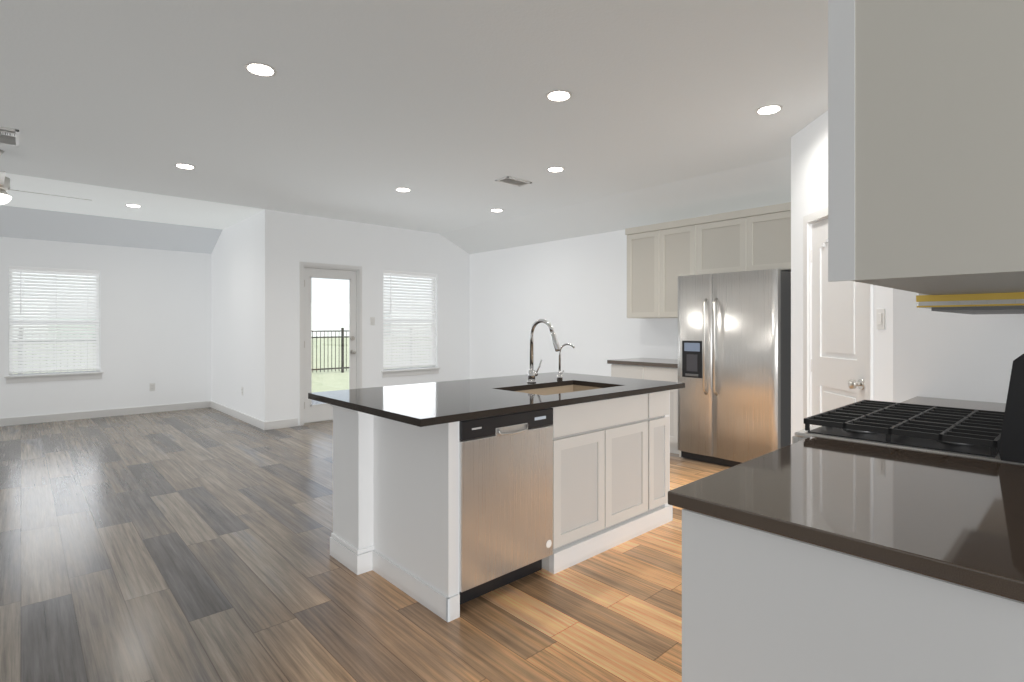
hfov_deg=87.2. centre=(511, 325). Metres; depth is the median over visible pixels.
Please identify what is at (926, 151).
upper cabinet
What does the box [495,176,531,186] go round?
ceiling vent
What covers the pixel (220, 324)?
wall
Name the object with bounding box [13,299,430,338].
horizon haze
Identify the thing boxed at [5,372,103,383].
sill
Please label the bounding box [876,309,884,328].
light switch
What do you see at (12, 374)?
window
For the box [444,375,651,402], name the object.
island countertop
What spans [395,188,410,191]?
recessed light
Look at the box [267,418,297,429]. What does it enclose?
baseboard
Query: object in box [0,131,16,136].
label
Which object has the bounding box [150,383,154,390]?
outlet
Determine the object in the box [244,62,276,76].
recessed light
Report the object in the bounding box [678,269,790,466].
fridge
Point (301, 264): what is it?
door frame
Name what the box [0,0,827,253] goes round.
ceiling
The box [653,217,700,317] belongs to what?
upper cabinet
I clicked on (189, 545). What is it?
floor
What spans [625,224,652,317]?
upper cabinet
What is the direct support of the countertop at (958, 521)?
on the base cabinet at (815, 559)
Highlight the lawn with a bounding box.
[13,337,430,392]
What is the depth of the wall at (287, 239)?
7.50 m
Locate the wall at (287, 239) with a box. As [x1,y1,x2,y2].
[260,209,467,425]
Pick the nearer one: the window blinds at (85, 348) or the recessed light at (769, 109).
the recessed light at (769, 109)
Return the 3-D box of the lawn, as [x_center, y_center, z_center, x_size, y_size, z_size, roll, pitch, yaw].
[-21.988,1.450,38.910,100.000,0.280,72.880,0,0,-42]
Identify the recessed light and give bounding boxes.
[125,204,141,206]
[174,163,195,168]
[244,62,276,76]
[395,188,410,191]
[490,209,503,211]
[545,90,571,101]
[546,167,564,171]
[755,104,782,114]
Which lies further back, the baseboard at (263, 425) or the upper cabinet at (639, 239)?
the baseboard at (263, 425)
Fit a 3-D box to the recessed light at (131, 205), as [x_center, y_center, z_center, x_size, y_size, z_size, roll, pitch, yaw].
[-4.555,-1.447,6.471,0.170,0.005,0.170,0,0,-42]
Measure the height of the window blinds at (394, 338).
1.426 m
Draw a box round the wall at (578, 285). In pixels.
[468,150,827,443]
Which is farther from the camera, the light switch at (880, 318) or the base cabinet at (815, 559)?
the light switch at (880, 318)
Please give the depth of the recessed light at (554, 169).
4.96 m
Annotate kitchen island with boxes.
[328,383,683,621]
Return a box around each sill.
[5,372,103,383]
[381,367,439,377]
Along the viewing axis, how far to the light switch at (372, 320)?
7.66 m
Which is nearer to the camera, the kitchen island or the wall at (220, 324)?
the kitchen island
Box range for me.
[792,354,1023,464]
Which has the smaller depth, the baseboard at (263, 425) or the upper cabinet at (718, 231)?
the upper cabinet at (718, 231)
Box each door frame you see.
[299,262,361,425]
[803,207,872,428]
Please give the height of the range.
1.215 m
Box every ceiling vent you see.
[0,126,18,146]
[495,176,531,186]
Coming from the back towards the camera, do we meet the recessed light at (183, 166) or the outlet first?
the outlet
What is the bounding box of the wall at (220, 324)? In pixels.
[212,212,259,419]
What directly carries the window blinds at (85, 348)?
attached to the window at (12, 374)
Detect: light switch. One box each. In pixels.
[370,317,374,324]
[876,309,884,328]
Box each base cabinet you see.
[607,358,678,453]
[682,512,1023,681]
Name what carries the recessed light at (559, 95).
in the ceiling
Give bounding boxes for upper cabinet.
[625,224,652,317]
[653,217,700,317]
[701,211,736,273]
[737,202,790,271]
[828,0,1023,314]
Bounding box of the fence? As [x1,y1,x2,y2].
[18,328,426,373]
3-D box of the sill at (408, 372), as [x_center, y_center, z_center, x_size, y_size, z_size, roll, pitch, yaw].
[-1.523,0.697,8.104,1.010,0.097,0.093,0,0,-42]
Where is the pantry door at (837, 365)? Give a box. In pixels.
[811,219,863,425]
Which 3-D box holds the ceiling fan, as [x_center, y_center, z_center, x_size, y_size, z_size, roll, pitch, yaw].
[-4.272,-1.225,4.427,0.993,0.450,0.993,0,0,1]
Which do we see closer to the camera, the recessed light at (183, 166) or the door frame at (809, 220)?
the door frame at (809, 220)
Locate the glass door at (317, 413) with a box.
[303,265,358,424]
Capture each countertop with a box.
[308,383,571,426]
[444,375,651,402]
[668,436,1023,603]
[901,396,1005,411]
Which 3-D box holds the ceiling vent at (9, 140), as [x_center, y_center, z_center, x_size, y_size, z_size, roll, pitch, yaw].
[-4.026,-1.444,3.934,0.620,0.012,0.460,0,0,-42]
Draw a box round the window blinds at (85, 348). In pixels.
[9,266,99,373]
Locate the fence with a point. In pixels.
(342, 367)
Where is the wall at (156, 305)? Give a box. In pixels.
[0,237,211,418]
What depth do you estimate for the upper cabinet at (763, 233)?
5.00 m
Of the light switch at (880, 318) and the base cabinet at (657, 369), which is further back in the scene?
the base cabinet at (657, 369)
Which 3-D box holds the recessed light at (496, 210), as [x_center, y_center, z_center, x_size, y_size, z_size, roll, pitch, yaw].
[-0.190,-1.447,6.733,0.170,0.005,0.170,0,0,-42]
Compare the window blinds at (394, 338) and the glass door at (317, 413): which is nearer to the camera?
the glass door at (317, 413)
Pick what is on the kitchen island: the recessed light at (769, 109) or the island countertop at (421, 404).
the island countertop at (421, 404)
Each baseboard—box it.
[0,401,209,425]
[210,401,266,429]
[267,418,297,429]
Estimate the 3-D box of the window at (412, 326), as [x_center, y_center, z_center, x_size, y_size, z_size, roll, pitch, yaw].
[-1.571,-0.070,8.157,0.938,1.478,0.045,0,0,-42]
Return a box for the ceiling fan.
[0,150,91,204]
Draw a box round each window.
[8,266,99,375]
[383,275,434,369]
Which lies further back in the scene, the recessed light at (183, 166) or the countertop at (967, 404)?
the recessed light at (183, 166)
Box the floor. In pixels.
[0,400,729,681]
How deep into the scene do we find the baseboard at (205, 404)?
7.59 m
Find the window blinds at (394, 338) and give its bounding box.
[383,270,436,368]

